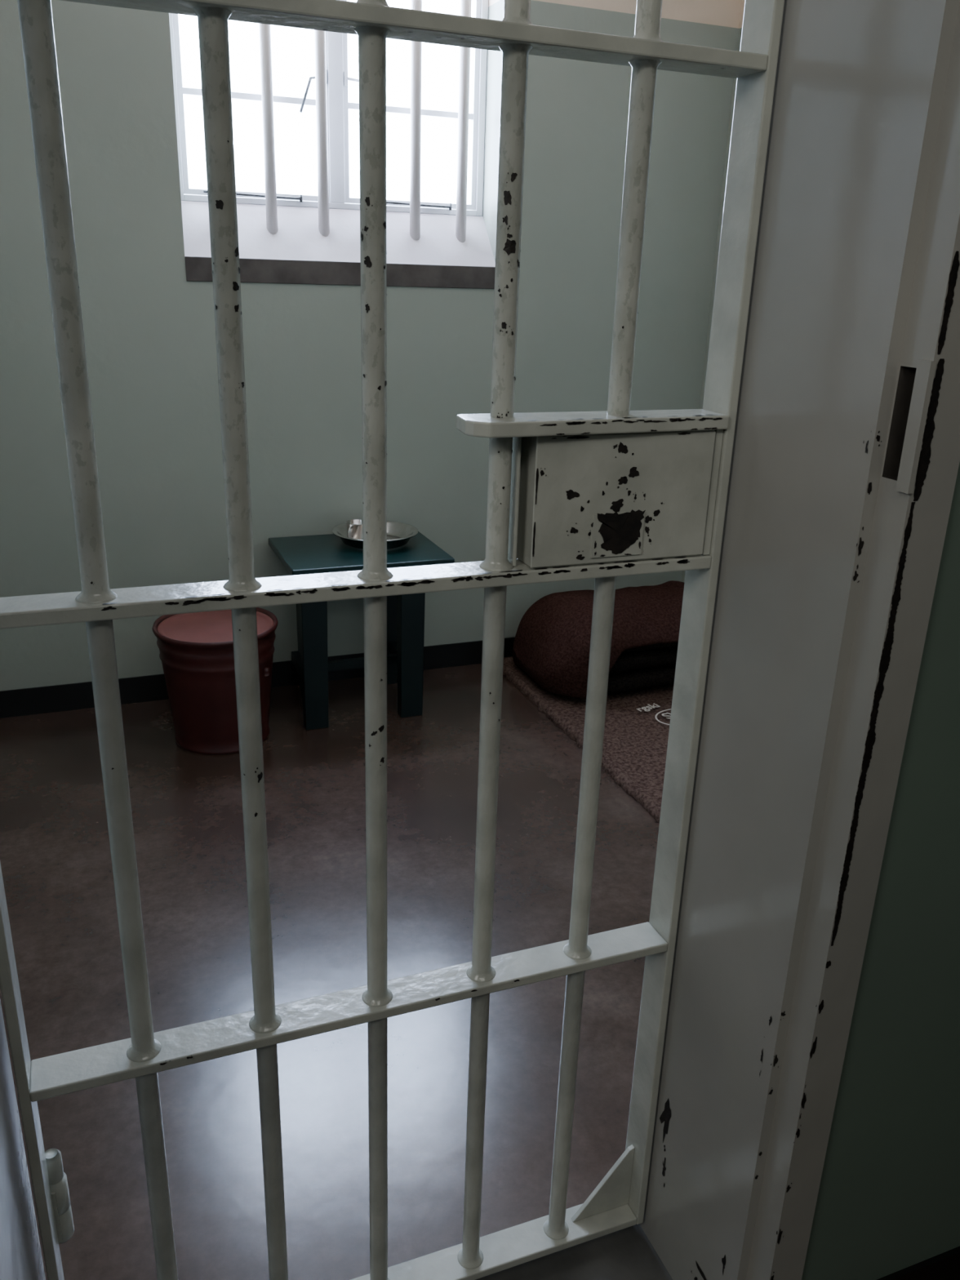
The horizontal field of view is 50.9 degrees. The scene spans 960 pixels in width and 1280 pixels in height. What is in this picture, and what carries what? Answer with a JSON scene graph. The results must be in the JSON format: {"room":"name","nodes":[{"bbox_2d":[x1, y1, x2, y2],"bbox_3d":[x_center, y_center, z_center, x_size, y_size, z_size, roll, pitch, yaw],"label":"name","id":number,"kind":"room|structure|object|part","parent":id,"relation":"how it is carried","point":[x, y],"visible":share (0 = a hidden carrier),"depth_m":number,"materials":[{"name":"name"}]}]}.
{"room":"prison interior","nodes":[
{"label":"prison interior","id":0,"kind":"room"},
{"bbox_2d":[0,663,659,1279],"bbox_3d":[-0.427,1.071,1.433,8.000,0.120,5.300,-6,21,-21],"label":"floor","id":1,"kind":"structure","parent":0,"point":[55,860],"depth_m":2.24,"materials":[{"name":"red concrete"}]},
{"bbox_2d":[152,607,278,755],"bbox_3d":[-0.836,0.127,3.240,0.383,0.390,0.383,-6,21,-21],"label":"metal bucket","id":2,"kind":"object","parent":1,"relation":"on","point":[196,649],"visible":0.77,"depth_m":3.12,"materials":[{"name":"red metal"}]},
{"bbox_3d":[-0.831,-0.042,3.178,0.355,0.013,0.355,-6,21,-21],"label":"bucket lid","id":3,"kind":"part","parent":2,"relation":"part of","materials":[{"name":"red metal"}]},
{"bbox_2d":[268,531,454,729],"bbox_3d":[-0.415,-0.045,3.493,0.535,0.565,0.420,-6,21,-21],"label":"table","id":4,"kind":"object","parent":1,"relation":"on","point":[317,553],"visible":0.77,"depth_m":3.35,"materials":[{"name":"teal wood"}]},
{"bbox_3d":[-0.619,-0.066,3.570,0.055,0.540,0.055,-6,21,-21],"label":"table leg","id":5,"kind":"part","parent":4,"relation":"part of","materials":[{"name":"teal wood"}]},
{"bbox_3d":[-0.542,0.036,3.296,0.085,0.540,0.055,-6,21,-21],"label":"table leg","id":6,"kind":"part","parent":4,"relation":"part of","materials":[{"name":"teal wood"}]},
{"bbox_2d":[332,520,417,549],"bbox_3d":[-0.358,-0.356,3.459,0.292,0.044,0.292,-6,21,-21],"label":"plate","id":7,"kind":"object","parent":4,"relation":"on","point":[398,534],"visible":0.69,"depth_m":3.48,"materials":[{"name":"silver metal"}]},
{"bbox_2d":[346,519,363,539],"bbox_3d":[-0.421,-0.369,3.441,0.080,0.067,0.080,-6,21,-21],"label":"mug","id":8,"kind":"object","parent":7,"relation":"in","point":[354,526],"visible":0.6,"depth_m":3.42,"materials":[{"name":"silver metal"}]},
{"bbox_3d":[-0.438,-0.360,3.403,0.007,0.041,0.026,9,21,19],"label":"mug handle","id":9,"kind":"part","parent":8,"relation":"part of","materials":[{"name":"metal"}]},
{"bbox_3d":[-0.330,-0.097,3.679,0.055,0.540,0.055,-6,21,-21],"label":"table leg","id":10,"kind":"part","parent":4,"relation":"part of","materials":[{"name":"teal wood"}]},
{"bbox_3d":[-0.235,0.004,3.412,0.085,0.540,0.055,-6,21,-21],"label":"table leg","id":11,"kind":"part","parent":4,"relation":"part of","materials":[{"name":"teal wood"}]},
{"bbox_2d":[502,656,674,822],"bbox_3d":[0.729,0.353,3.277,0.753,0.033,1.850,-6,21,-21],"label":"mat","id":12,"kind":"object","parent":1,"relation":"on","point":[637,722],"visible":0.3,"depth_m":3.40,"materials":[{"name":"brown fabric"}]},
{"bbox_2d":[512,580,684,698],"bbox_3d":[0.525,-0.034,3.811,0.749,0.318,0.527,-6,21,-21],"label":"bedding","id":13,"kind":"object","parent":12,"relation":"on","point":[552,641],"visible":0.71,"depth_m":3.62,"materials":[{"name":"red fabric"}]},
{"bbox_2d":[607,664,675,693],"bbox_3d":[0.589,0.075,3.863,0.586,0.082,0.459,-6,21,-21],"label":"folded blanket","id":14,"kind":"object","parent":13,"relation":"on","point":[642,677],"depth_m":3.64,"materials":[{"name":"black fabric"}]},
{"bbox_2d":[608,646,677,673],"bbox_3d":[0.590,0.007,3.846,0.568,0.075,0.457,-6,21,-21],"label":"folded blanket","id":15,"kind":"object","parent":13,"relation":"on","point":[660,660],"depth_m":3.64,"materials":[{"name":"black fabric"}]},
{"bbox_2d":[622,642,678,653],"bbox_3d":[0.586,-0.052,3.838,0.527,0.071,0.457,-6,21,-21],"label":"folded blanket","id":16,"kind":"object","parent":13,"relation":"on","point":[637,647],"depth_m":3.64,"materials":[{"name":"black fabric"}]},
{"bbox_2d":[0,0,741,691],"bbox_3d":[-0.476,-1.192,3.441,3.200,2.750,0.250,-6,21,-21],"label":"wall","id":17,"kind":"structure","parent":0,"point":[149,331],"depth_m":3.38,"materials":[{"name":"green paint"}]},
{"bbox_2d":[0,636,515,718],"bbox_3d":[-0.470,0.097,3.785,2.800,0.095,0.006,-6,21,-21],"label":"baseboard","id":18,"kind":"structure","parent":17,"relation":"attached to","point":[72,696],"depth_m":3.52,"materials":[{"name":"black paint"}]},
{"bbox_2d":[168,0,488,242],"bbox_3d":[-0.456,-1.768,3.228,1.036,0.920,0.116,-6,21,-21],"label":"window","id":19,"kind":"structure","parent":17,"relation":"in","point":[331,103],"depth_m":3.28,"materials":[{"name":"white paint"}]},
{"bbox_3d":[-0.711,-1.802,3.154,0.468,0.773,0.026,-6,21,-21],"label":"casement frame","id":20,"kind":"part","parent":19,"relation":"part of","materials":[{"name":"white paint"}]},
{"bbox_3d":[-0.531,-1.750,3.218,0.097,0.132,0.016,-9,23,-27],"label":"handle","id":21,"kind":"part","parent":19,"relation":"part of","materials":[{"name":"metal"}]},
{"bbox_3d":[-0.409,-1.806,3.250,0.058,0.040,0.016,-3,21,-14],"label":"handle","id":22,"kind":"part","parent":19,"relation":"part of","materials":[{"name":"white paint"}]},
{"bbox_3d":[-0.227,-1.853,3.336,0.468,0.773,0.026,-6,21,-21],"label":"casement frame","id":23,"kind":"part","parent":19,"relation":"part of","materials":[{"name":"white paint"}]},
{"bbox_2d":[181,200,495,271],"bbox_3d":[-0.472,-1.322,3.394,1.040,0.236,0.250,-6,21,-21],"label":"windowsill","id":24,"kind":"structure","parent":17,"relation":"attached to","point":[298,237],"depth_m":3.32,"materials":[{"name":"white paint"}]},
{"bbox_2d":[185,256,494,288],"bbox_3d":[-0.428,-1.202,3.310,1.040,0.072,0.006,-6,21,-21],"label":"trim","id":25,"kind":"structure","parent":17,"relation":"attached to","point":[197,268],"depth_m":3.29,"materials":[{"name":"brown paint"}]},
{"bbox_2d":[529,0,739,50],"bbox_3d":[0.491,-2.052,3.372,0.880,0.072,0.006,-6,21,-21],"label":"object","id":26,"kind":"structure","parent":17,"relation":"attached to","point":[542,13],"depth_m":3.36,"materials":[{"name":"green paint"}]},
{"bbox_2d":[475,1223,672,1279],"bbox_3d":[-0.110,1.024,1.397,0.865,0.012,0.280,-6,21,-21],"label":"floor","id":27,"kind":"structure","parent":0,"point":[628,1253],"depth_m":1.56,"materials":[{"name":"grey concrete"}]},
{"bbox_2d":[681,0,745,582],"bbox_3d":[1.398,-0.904,2.821,0.200,2.750,2.380,-6,21,-21],"label":"wall","id":28,"kind":"structure","parent":0,"point":[743,2],"depth_m":3.72,"materials":[{"name":"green paint"}]},
{"bbox_2d":[801,462,959,1279],"bbox_3d":[-0.330,-0.227,0.812,8.000,2.750,0.316,-6,21,-21],"label":"wall","id":29,"kind":"structure","parent":0,"point":[888,1201],"depth_m":1.26,"materials":[{"name":"green paint"}]},
{"bbox_2d":[0,0,959,1279],"bbox_3d":[-0.067,-0.042,0.986,1.005,2.300,0.326,-6,21,-21],"label":"door frame","id":30,"kind":"structure","parent":29,"relation":"attached to","point":[846,456],"depth_m":1.10,"materials":[{"name":"metal"}]},
{"bbox_2d":[0,0,784,1279],"bbox_3d":[-0.114,-0.063,1.112,0.852,2.180,0.087,-5,21,-19],"label":"gate","id":31,"kind":"object","parent":30,"relation":"attached to","point":[618,491],"visible":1,"depth_m":1.14,"materials":[{"name":"metal"}]},
{"bbox_3d":[-0.130,0.464,1.300,0.826,0.016,0.056,-6,21,-21],"label":"rail","id":32,"kind":"part","parent":31,"relation":"part of","materials":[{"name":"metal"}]},
{"bbox_3d":[-0.113,-0.063,1.108,0.826,0.017,0.056,-6,21,-21],"label":"rail","id":33,"kind":"part","parent":31,"relation":"part of","materials":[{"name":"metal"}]},
{"bbox_3d":[-0.096,-0.567,0.924,0.826,0.016,0.055,-6,21,-21],"label":"rail","id":34,"kind":"part","parent":31,"relation":"part of","materials":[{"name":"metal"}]},
{"bbox_3d":[-0.146,0.954,1.479,0.826,0.014,0.055,-6,21,-21],"label":"rail","id":35,"kind":"part","parent":31,"relation":"part of","materials":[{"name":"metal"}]},
{"bbox_3d":[0.160,-0.124,1.167,0.066,0.055,0.003,-6,21,-21],"label":"keyhole plate","id":36,"kind":"part","parent":31,"relation":"part of","materials":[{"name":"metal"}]},
{"bbox_2d":[876,1246,959,1279],"bbox_3d":[1.925,0.824,1.962,3.200,0.125,0.008,-6,21,-21],"label":"baseboard","id":37,"kind":"structure","parent":29,"relation":"attached to","point":[945,1265],"depth_m":1.47,"materials":[{"name":"black paint"}]}
]}

